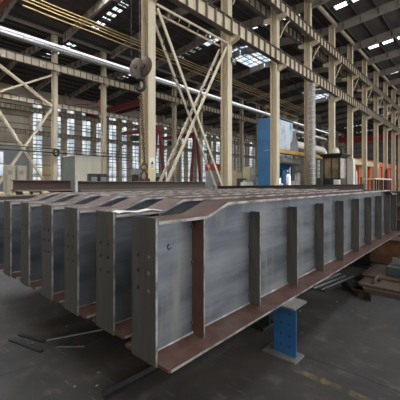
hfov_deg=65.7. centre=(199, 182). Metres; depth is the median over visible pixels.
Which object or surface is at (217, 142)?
window
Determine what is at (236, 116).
beam
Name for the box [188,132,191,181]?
window
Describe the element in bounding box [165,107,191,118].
rafter
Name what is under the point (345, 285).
strip
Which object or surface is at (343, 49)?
rafter
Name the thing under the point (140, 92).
chain
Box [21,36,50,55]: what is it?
rafter
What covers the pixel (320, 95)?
window
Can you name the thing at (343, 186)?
beam
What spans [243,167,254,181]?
machine
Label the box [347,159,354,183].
tall cabinet
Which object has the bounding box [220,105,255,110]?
rafter
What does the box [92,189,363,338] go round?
girder
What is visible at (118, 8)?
window
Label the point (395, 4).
rafter
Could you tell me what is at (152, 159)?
safety sign
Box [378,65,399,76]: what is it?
rafter
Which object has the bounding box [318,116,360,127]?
rafter
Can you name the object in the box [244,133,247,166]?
steel column
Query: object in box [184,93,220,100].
rafter
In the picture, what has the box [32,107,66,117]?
beam
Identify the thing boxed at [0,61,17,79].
rafter
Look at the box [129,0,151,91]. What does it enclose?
hook block
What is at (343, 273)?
rod
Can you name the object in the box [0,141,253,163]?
trim
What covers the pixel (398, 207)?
beam
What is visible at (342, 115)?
rafter
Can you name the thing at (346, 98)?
beam
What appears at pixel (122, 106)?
crane
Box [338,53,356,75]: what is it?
beam
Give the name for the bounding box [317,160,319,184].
notice board
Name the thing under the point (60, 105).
beam
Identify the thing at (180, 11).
rafter
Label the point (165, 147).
beam
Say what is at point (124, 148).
window
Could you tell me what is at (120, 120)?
steel column
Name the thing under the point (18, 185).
beam
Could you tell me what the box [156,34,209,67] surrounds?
rafter
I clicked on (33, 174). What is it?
trim
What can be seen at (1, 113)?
diagonal brace
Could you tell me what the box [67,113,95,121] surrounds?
beam
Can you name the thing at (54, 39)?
steel column
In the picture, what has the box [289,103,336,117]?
rafter
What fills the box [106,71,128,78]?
rafter
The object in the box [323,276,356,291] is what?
rod
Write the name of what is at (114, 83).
beam
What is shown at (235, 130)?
steel column
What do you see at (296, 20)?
beam
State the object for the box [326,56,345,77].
beam
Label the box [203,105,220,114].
beam
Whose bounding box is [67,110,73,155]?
window
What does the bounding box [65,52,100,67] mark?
rafter
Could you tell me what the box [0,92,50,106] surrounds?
beam
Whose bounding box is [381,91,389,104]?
beam
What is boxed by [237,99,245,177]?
steel column
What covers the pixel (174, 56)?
diagonal brace
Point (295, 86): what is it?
rafter
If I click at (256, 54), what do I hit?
window
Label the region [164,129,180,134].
beam
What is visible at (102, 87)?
steel column
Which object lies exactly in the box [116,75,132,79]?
window
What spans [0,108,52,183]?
diagonal brace
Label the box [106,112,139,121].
beam
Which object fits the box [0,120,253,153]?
trim
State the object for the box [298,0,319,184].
steel column
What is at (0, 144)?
pipe
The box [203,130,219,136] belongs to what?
beam
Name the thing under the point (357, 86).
beam
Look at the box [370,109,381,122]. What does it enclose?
beam
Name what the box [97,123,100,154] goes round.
window
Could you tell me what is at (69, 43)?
window
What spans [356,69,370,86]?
beam
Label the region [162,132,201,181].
gantry crane
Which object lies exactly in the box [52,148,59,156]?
hose reel
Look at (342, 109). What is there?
rafter
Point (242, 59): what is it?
window
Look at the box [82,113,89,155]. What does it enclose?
window
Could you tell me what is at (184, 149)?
beam
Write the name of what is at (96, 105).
crane
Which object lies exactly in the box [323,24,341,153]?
steel column
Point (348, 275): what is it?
rod
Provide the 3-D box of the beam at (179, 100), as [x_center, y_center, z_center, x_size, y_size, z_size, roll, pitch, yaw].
[-1.457,-12.600,49.377,0.340,0.900,5.976,0,0,42]
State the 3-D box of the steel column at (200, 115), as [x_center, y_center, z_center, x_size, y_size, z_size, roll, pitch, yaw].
[0.084,-7.500,52.031,1.840,18.300,0.720,0,0,42]
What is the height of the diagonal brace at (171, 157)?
9.526 m
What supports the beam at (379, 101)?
attached to the steel column at (385, 105)
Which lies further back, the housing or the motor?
the housing
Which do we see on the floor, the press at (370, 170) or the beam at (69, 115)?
the press at (370, 170)
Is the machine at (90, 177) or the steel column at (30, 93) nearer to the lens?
the machine at (90, 177)
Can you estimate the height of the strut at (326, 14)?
0.300 m
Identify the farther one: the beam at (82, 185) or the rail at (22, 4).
the rail at (22, 4)
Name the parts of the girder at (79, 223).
plate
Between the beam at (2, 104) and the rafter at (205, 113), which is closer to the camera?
the beam at (2, 104)
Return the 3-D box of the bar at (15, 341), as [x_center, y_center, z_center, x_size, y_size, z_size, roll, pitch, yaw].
[-1.770,1.644,3.143,0.510,0.010,0.040,0,0,27]
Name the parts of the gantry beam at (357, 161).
post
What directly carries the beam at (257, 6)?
attached to the steel column at (226, 5)
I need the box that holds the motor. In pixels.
[334,180,339,184]
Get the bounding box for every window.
[33,104,41,179]
[40,42,78,58]
[58,109,60,179]
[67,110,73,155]
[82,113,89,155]
[89,0,132,32]
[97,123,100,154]
[109,118,115,180]
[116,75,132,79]
[122,120,126,180]
[133,122,138,168]
[156,134,158,172]
[164,127,166,178]
[170,45,205,62]
[182,140,183,181]
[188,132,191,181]
[199,35,219,46]
[203,134,206,184]
[216,136,219,163]
[232,48,264,67]
[233,139,236,170]
[238,45,269,61]
[250,12,303,29]
[250,142,251,166]
[302,92,326,99]
[330,0,356,11]
[365,37,399,50]
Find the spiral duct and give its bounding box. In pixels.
[308,83,315,184]
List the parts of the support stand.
plate, plate, cap plate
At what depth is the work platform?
28.43 m
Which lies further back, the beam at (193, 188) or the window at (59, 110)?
the window at (59, 110)
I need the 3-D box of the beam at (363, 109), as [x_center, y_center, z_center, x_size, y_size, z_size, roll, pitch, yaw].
[20.436,-9.350,38.849,0.340,1.000,6.026,0,0,42]
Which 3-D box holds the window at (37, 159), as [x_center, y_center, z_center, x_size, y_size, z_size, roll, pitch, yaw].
[-29.207,-6.850,55.501,0.120,14.740,1.750,0,0,42]
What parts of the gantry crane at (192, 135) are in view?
leg, leg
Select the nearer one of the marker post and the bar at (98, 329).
the bar at (98, 329)
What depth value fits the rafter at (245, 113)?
73.65 m
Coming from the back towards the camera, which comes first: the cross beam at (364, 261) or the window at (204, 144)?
the window at (204, 144)
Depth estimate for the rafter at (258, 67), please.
47.33 m
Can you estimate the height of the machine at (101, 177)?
2.500 m
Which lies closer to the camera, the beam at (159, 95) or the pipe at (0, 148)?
the pipe at (0, 148)
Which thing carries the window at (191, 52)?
attached to the ceiling
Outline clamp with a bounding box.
[139,163,149,180]
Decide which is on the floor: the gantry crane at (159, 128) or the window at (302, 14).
the gantry crane at (159, 128)
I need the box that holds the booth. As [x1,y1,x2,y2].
[62,155,100,191]
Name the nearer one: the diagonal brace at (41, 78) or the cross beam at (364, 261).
the cross beam at (364, 261)
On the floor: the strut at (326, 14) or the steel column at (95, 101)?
the steel column at (95, 101)
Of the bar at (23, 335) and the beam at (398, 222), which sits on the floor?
the bar at (23, 335)
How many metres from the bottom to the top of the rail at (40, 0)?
0.128 m
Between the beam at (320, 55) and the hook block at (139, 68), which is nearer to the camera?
the hook block at (139, 68)
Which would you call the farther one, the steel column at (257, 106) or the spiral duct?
the steel column at (257, 106)
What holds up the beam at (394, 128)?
attached to the steel column at (393, 112)
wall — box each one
[0,82,289,186]
[0,145,28,191]
[297,131,397,187]
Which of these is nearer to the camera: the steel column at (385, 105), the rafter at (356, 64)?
the rafter at (356, 64)
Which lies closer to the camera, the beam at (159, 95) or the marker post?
the marker post
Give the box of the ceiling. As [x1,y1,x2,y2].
[0,0,399,141]
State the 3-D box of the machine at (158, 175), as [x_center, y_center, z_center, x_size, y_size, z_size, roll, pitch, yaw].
[-4.879,0.222,37.092,1.000,2.856,1.636,0,0,42]
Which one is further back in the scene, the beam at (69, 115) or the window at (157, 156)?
the window at (157, 156)
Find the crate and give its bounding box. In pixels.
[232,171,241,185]
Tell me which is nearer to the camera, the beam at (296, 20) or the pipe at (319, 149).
the beam at (296, 20)
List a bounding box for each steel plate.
[358,277,399,293]
[361,264,399,282]
[362,287,399,299]
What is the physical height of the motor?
1.950 m
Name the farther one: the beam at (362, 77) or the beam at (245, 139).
the beam at (245, 139)
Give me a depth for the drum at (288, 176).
26.36 m
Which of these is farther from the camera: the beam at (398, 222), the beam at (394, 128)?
the beam at (394, 128)
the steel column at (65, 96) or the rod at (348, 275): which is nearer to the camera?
the rod at (348, 275)
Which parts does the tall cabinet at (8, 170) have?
panel, door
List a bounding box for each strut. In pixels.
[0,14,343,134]
[156,3,227,46]
[310,0,399,94]
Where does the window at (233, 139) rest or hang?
in the wall at (4, 136)
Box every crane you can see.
[0,0,10,13]
[69,100,100,109]
[85,98,164,117]
[121,125,165,180]
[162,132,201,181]
[338,132,397,142]
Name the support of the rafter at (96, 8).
attached to the ceiling
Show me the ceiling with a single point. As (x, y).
(180, 37)
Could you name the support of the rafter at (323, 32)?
attached to the ceiling
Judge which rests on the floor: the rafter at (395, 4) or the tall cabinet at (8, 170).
the tall cabinet at (8, 170)
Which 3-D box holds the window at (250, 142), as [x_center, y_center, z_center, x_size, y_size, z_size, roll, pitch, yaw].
[17.525,-6.850,106.740,0.120,14.740,1.750,0,0,42]
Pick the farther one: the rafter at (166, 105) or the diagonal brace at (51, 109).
the rafter at (166, 105)
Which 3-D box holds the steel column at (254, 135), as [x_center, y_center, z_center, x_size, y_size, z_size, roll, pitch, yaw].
[19.327,-7.500,106.890,1.340,18.300,0.720,0,0,42]
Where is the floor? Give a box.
[0,188,399,399]
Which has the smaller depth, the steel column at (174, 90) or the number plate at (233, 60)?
the number plate at (233, 60)
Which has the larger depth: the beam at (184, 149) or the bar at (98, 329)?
the beam at (184, 149)
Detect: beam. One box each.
[0,47,56,71]
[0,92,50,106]
[0,102,32,111]
[0,126,31,134]
[10,180,73,190]
[13,190,74,194]
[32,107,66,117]
[32,130,66,137]
[57,64,105,83]
[58,102,100,115]
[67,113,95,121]
[67,134,96,141]
[74,181,204,190]
[78,188,207,191]
[96,118,122,125]
[96,138,121,143]
[106,77,140,93]
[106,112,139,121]
[122,122,139,128]
[122,141,139,145]
[156,91,176,102]
[156,121,171,127]
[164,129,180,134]
[164,146,179,150]
[169,0,236,35]
[171,125,197,131]
[177,97,202,109]
[183,148,196,151]
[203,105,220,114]
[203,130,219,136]
[218,184,366,189]
[232,113,244,120]
[235,21,283,63]
[239,0,268,19]
[239,137,254,142]
[244,116,257,123]
[249,313,273,330]
[263,0,283,13]
[268,8,302,44]
[282,2,315,40]
[282,52,316,82]
[301,36,326,63]
[315,31,339,60]
[315,74,339,96]
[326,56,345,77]
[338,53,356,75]
[338,89,356,107]
[345,71,359,88]
[348,252,371,268]
[353,158,379,189]
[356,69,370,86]
[356,100,369,115]
[360,83,371,97]
[370,81,381,96]
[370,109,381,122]
[370,236,399,264]
[372,93,381,105]
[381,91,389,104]
[381,117,390,127]
[390,99,397,110]
[390,123,398,132]
[391,191,399,205]
[392,206,399,220]
[397,220,399,234]
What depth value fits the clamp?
12.58 m
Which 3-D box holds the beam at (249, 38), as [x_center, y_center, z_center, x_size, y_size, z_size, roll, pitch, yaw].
[4.128,-9.350,20.969,0.340,1.000,6.026,0,0,42]
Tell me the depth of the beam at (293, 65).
25.08 m
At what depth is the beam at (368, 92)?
44.91 m
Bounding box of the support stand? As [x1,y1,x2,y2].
[262,298,306,364]
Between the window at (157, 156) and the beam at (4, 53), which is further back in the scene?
the window at (157, 156)
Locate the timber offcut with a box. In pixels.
[22,191,29,194]
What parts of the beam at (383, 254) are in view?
plate, plate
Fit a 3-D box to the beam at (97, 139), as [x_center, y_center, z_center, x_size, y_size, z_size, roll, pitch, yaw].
[-18.788,-8.700,64.506,0.340,0.800,5.976,0,0,42]
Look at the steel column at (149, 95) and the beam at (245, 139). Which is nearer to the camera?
the steel column at (149, 95)
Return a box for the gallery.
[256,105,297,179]
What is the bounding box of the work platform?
[264,149,322,184]
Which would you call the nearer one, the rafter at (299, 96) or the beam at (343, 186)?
the beam at (343, 186)
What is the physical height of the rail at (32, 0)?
0.128 m
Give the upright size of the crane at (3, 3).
1.500 m
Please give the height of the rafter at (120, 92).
1.740 m
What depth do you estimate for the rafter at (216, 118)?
81.82 m
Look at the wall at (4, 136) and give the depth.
60.98 m
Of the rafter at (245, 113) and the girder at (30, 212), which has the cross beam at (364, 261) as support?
the girder at (30, 212)
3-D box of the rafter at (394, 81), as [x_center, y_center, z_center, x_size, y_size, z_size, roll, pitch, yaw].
[34.585,-16.558,46.416,11.252,1.761,0.260,0,0,42]
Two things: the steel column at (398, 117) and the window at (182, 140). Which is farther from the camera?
the window at (182, 140)
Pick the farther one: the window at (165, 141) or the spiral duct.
the window at (165, 141)
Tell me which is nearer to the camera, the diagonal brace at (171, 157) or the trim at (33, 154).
the diagonal brace at (171, 157)
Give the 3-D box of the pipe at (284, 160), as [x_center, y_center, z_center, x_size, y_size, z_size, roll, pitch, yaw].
[8.178,-1.975,28.407,0.600,0.750,3.625,0,0,42]
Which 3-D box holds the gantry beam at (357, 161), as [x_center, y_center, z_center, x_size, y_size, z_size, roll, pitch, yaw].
[23.267,-0.875,45.099,0.400,5.050,23.000,0,0,42]
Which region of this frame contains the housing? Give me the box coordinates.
[257,117,292,184]
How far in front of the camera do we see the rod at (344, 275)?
5.08 m
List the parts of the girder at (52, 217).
plate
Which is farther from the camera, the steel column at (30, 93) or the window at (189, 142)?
the window at (189, 142)
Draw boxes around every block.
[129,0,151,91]
[386,262,399,277]
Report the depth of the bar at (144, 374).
2.53 m
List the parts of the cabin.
corner post, pane, corner post, pane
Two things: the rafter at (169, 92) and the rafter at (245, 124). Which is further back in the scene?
the rafter at (245, 124)
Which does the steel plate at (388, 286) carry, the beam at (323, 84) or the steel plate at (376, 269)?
the steel plate at (376, 269)
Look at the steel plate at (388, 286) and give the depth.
4.73 m
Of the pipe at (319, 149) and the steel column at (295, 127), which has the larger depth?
the steel column at (295, 127)
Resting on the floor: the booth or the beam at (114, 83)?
the booth
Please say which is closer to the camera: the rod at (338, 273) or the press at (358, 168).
the rod at (338, 273)
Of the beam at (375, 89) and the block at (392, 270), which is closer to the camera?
the block at (392, 270)
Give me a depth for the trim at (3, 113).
61.09 m
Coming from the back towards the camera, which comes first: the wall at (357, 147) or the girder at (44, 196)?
the wall at (357, 147)
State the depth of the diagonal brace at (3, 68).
32.02 m
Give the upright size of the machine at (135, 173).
3.162 m
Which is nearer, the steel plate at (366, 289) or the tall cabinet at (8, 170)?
the steel plate at (366, 289)
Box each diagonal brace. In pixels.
[0,64,52,106]
[0,74,52,92]
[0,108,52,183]
[0,110,44,179]
[156,8,222,188]
[159,46,226,180]
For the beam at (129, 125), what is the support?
attached to the steel column at (120, 120)
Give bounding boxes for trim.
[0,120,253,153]
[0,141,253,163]
[3,113,252,149]
[33,154,239,167]
[33,174,194,177]
[35,164,220,172]
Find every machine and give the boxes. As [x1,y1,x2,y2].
[87,174,97,180]
[98,174,106,180]
[131,169,140,180]
[156,173,161,180]
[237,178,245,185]
[241,182,252,185]
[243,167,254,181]
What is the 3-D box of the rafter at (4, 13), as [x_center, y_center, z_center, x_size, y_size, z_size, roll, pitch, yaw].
[-15.246,-16.558,26.356,11.152,1.753,0.260,0,0,42]
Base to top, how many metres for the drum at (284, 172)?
3.060 m
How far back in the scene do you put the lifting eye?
4.79 m
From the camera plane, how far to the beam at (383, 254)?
6.25 m
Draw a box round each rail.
[22,4,320,120]
[23,0,320,118]
[32,0,320,117]
[40,0,319,115]
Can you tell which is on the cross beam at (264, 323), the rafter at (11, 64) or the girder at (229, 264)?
the girder at (229, 264)
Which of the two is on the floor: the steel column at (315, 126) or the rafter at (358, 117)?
the steel column at (315, 126)
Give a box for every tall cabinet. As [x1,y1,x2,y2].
[3,165,14,194]
[15,165,26,179]
[205,164,220,188]
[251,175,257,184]
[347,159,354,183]
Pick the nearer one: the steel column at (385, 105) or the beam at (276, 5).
the beam at (276, 5)
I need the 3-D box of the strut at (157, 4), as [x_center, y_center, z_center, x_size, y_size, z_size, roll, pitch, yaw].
[-0.404,-8.470,16.950,0.660,0.110,5.602,0,0,42]
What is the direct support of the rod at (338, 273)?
on the floor
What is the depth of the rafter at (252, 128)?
95.33 m
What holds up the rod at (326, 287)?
on the floor
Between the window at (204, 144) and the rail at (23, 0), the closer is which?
the rail at (23, 0)
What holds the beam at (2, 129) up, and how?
attached to the steel column
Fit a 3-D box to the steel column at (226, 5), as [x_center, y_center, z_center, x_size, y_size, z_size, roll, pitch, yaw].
[1.942,-7.500,19.492,1.790,18.300,1.641,0,0,42]
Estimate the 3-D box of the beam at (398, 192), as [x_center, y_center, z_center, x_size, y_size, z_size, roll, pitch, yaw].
[5.910,0.382,6.926,6.600,0.354,0.300,0,0,42]
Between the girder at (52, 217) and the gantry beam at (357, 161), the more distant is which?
the gantry beam at (357, 161)
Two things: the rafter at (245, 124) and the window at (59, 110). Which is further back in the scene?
the rafter at (245, 124)
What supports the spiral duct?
on the floor
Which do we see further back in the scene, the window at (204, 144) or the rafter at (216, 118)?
the window at (204, 144)
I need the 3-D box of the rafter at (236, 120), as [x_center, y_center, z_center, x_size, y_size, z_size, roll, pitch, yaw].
[7.666,-16.552,85.720,11.002,1.740,0.260,0,0,42]
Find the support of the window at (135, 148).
in the wall at (4, 136)
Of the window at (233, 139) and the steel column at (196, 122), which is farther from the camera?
the window at (233, 139)
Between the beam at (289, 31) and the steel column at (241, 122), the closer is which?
the beam at (289, 31)
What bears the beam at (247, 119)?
attached to the steel column at (241, 122)
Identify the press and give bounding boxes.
[355,158,361,183]
[367,160,373,189]
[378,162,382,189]
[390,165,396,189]
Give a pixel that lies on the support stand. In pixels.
(284, 347)
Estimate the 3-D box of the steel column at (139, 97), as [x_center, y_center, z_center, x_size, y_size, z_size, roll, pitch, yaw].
[-8.002,-7.500,43.165,1.840,18.300,0.720,0,0,42]
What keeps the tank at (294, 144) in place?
on the work platform
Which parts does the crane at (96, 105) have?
arm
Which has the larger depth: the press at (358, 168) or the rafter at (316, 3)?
the press at (358, 168)
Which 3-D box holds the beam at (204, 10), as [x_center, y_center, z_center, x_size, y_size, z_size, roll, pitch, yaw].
[0.051,-9.350,16.499,0.340,1.000,6.026,0,0,42]
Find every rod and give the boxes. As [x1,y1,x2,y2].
[312,273,343,287]
[313,275,345,288]
[316,275,349,289]
[320,276,353,290]
[321,273,340,281]
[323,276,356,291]
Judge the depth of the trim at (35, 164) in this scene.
68.94 m
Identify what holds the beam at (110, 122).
attached to the steel column at (95, 101)
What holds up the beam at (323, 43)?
attached to the steel column at (308, 44)
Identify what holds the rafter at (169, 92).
attached to the ceiling
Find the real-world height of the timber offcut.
0.065 m
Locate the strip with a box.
[341,281,370,301]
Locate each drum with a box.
[281,168,287,184]
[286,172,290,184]
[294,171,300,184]
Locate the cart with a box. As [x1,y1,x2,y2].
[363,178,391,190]
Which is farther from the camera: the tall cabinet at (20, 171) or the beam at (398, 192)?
the tall cabinet at (20, 171)
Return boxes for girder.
[0,188,258,269]
[3,188,275,278]
[19,189,286,288]
[39,189,317,302]
[62,189,338,318]
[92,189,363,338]
[125,190,399,372]
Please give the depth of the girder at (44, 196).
4.42 m
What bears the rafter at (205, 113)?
attached to the ceiling
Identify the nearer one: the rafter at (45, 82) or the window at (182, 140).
the rafter at (45, 82)
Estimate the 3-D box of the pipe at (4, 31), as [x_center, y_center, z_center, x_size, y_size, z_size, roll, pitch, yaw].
[9.135,-14.592,60.694,0.650,0.735,98.000,0,0,42]
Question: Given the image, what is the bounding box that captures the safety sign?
[150,157,154,170]
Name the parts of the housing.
panel, lid, peeling panel, leg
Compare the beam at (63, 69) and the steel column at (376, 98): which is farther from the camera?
the steel column at (376, 98)
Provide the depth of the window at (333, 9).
29.42 m
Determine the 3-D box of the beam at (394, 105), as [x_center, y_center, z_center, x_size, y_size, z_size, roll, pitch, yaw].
[32.667,-13.125,52.259,0.340,0.950,6.026,0,0,42]
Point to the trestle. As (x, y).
(6, 197)
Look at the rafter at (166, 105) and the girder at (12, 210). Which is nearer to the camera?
the girder at (12, 210)
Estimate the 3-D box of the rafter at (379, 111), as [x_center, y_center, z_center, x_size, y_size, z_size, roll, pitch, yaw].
[42.081,-16.556,72.332,11.202,1.757,0.260,0,0,42]
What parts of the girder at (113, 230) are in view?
plate, paper strip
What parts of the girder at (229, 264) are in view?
plate, plate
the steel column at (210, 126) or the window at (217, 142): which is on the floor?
the steel column at (210, 126)
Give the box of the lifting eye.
[372,275,380,283]
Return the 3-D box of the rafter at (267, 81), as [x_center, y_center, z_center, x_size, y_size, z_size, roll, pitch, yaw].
[9.216,-16.558,53.177,11.152,1.753,0.260,0,0,42]
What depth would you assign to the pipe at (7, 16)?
37.31 m
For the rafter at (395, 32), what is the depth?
35.07 m
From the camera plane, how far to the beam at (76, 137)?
59.96 m
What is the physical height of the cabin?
4.980 m
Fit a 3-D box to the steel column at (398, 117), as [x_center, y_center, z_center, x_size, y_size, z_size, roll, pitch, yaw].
[38.634,-7.500,59.722,1.790,18.300,1.641,0,0,42]
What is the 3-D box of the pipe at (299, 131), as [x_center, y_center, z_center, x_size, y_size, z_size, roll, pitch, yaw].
[12.381,-5.550,35.538,0.400,0.400,10.800,0,0,42]
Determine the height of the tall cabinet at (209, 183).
3.600 m
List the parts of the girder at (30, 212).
plate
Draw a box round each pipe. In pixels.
[0,26,335,136]
[0,144,127,154]
[0,148,129,158]
[280,156,300,165]
[293,129,326,140]
[297,141,326,153]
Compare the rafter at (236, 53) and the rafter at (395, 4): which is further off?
the rafter at (236, 53)
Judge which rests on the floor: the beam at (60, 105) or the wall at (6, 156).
the wall at (6, 156)
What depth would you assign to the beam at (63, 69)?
35.73 m
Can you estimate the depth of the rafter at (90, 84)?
54.78 m
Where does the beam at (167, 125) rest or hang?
attached to the steel column at (139, 97)
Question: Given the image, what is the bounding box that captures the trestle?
[0,194,40,199]
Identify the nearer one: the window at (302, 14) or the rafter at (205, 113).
the window at (302, 14)
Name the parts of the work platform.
leg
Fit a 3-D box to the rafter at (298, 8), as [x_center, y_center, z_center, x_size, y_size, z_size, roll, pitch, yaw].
[5.389,-16.556,32.101,11.202,1.757,0.260,0,0,42]
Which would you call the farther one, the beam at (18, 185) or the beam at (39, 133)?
the beam at (39, 133)
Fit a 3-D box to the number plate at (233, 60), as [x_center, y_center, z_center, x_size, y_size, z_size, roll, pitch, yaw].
[2.062,-7.560,19.158,0.049,0.540,0.591,0,0,44]
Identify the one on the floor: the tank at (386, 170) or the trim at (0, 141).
the tank at (386, 170)
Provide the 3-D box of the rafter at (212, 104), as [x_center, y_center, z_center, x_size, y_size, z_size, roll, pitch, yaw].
[3.811,-16.552,64.873,11.002,1.740,0.260,0,0,42]
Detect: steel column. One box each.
[29,87,33,179]
[50,34,58,179]
[63,94,68,155]
[93,100,97,154]
[99,51,108,173]
[119,119,123,180]
[138,81,140,168]
[141,0,156,180]
[161,115,165,180]
[170,76,178,180]
[179,119,182,181]
[195,122,196,181]
[198,85,204,181]
[209,125,212,163]
[221,0,239,185]
[234,130,237,170]
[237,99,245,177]
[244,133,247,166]
[254,105,259,174]
[254,135,255,174]
[263,7,289,184]
[294,118,299,173]
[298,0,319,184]
[315,126,317,184]
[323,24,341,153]
[342,43,358,158]
[357,59,371,188]
[369,71,382,189]
[379,81,391,189]
[388,89,398,190]
[395,96,399,190]
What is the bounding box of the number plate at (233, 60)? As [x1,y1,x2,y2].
[230,56,235,64]
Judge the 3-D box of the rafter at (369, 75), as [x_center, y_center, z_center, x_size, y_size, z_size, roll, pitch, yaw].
[21.697,-16.556,49.982,11.202,1.757,0.260,0,0,42]
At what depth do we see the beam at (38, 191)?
8.57 m
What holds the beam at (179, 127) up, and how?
attached to the steel column at (174, 90)
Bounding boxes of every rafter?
[0,0,17,21]
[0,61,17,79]
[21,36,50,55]
[35,73,61,91]
[62,0,111,42]
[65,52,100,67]
[68,81,97,99]
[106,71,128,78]
[106,89,127,101]
[111,12,170,58]
[133,76,171,86]
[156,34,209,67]
[156,102,171,110]
[161,85,197,94]
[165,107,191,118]
[171,0,219,18]
[180,49,239,81]
[182,111,212,122]
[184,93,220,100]
[203,99,239,106]
[203,117,220,124]
[206,63,263,88]
[211,2,303,39]
[212,119,239,128]
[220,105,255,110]
[232,74,283,95]
[232,122,253,129]
[235,110,269,115]
[237,127,255,132]
[241,27,328,55]
[246,83,299,103]
[262,93,303,108]
[265,46,346,67]
[280,97,325,112]
[285,60,361,78]
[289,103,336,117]
[299,108,345,121]
[301,72,372,86]
[312,0,330,8]
[315,82,382,94]
[315,112,353,123]
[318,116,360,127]
[327,90,390,100]
[335,0,399,32]
[337,97,397,105]
[353,27,399,50]
[355,110,382,114]
[367,48,399,64]
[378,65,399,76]
[388,78,399,85]
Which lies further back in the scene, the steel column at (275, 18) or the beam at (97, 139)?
the beam at (97, 139)
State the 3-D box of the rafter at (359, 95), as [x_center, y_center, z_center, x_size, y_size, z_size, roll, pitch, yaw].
[29.851,-16.556,58.922,11.202,1.757,0.260,0,0,42]
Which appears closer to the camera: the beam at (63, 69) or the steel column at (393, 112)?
the beam at (63, 69)
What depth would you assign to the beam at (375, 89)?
42.95 m
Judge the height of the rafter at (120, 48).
1.753 m
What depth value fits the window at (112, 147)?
66.78 m
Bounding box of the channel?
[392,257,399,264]
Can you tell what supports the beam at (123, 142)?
attached to the steel column at (120, 120)
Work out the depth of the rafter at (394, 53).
39.90 m
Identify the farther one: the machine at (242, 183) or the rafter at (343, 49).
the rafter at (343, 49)
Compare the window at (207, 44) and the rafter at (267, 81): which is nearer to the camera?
the window at (207, 44)
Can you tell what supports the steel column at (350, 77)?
on the floor
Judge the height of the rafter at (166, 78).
1.740 m
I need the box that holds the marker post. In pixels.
[75,176,77,191]
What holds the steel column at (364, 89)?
on the floor
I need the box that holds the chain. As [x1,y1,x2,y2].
[140,92,145,164]
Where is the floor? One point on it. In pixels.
(355, 354)
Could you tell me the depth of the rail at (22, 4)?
31.66 m
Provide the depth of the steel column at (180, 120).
80.37 m
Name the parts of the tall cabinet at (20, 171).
door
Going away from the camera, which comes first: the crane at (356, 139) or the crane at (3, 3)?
the crane at (3, 3)
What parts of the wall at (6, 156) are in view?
pane, pane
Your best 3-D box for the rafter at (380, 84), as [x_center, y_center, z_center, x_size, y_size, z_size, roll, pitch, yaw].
[25.774,-16.556,54.452,11.202,1.757,0.260,0,0,42]
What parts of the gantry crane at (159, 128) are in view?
leg, leg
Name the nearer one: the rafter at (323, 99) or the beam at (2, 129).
the beam at (2, 129)
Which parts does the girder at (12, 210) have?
plate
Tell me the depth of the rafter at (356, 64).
45.36 m
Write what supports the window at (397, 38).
attached to the ceiling
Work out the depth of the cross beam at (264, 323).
3.55 m
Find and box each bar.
[8,338,43,352]
[18,333,45,342]
[46,329,102,340]
[102,366,161,399]
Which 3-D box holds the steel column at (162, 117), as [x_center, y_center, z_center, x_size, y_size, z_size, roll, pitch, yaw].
[-8.976,-7.500,75.858,1.340,18.300,0.720,0,0,42]
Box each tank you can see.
[290,130,297,150]
[385,169,388,189]
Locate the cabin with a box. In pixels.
[319,148,350,184]
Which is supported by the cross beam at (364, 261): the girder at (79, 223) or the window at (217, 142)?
the girder at (79, 223)
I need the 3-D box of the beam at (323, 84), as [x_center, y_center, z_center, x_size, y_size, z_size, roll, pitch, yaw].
[12.282,-9.350,29.909,0.340,1.000,6.026,0,0,42]

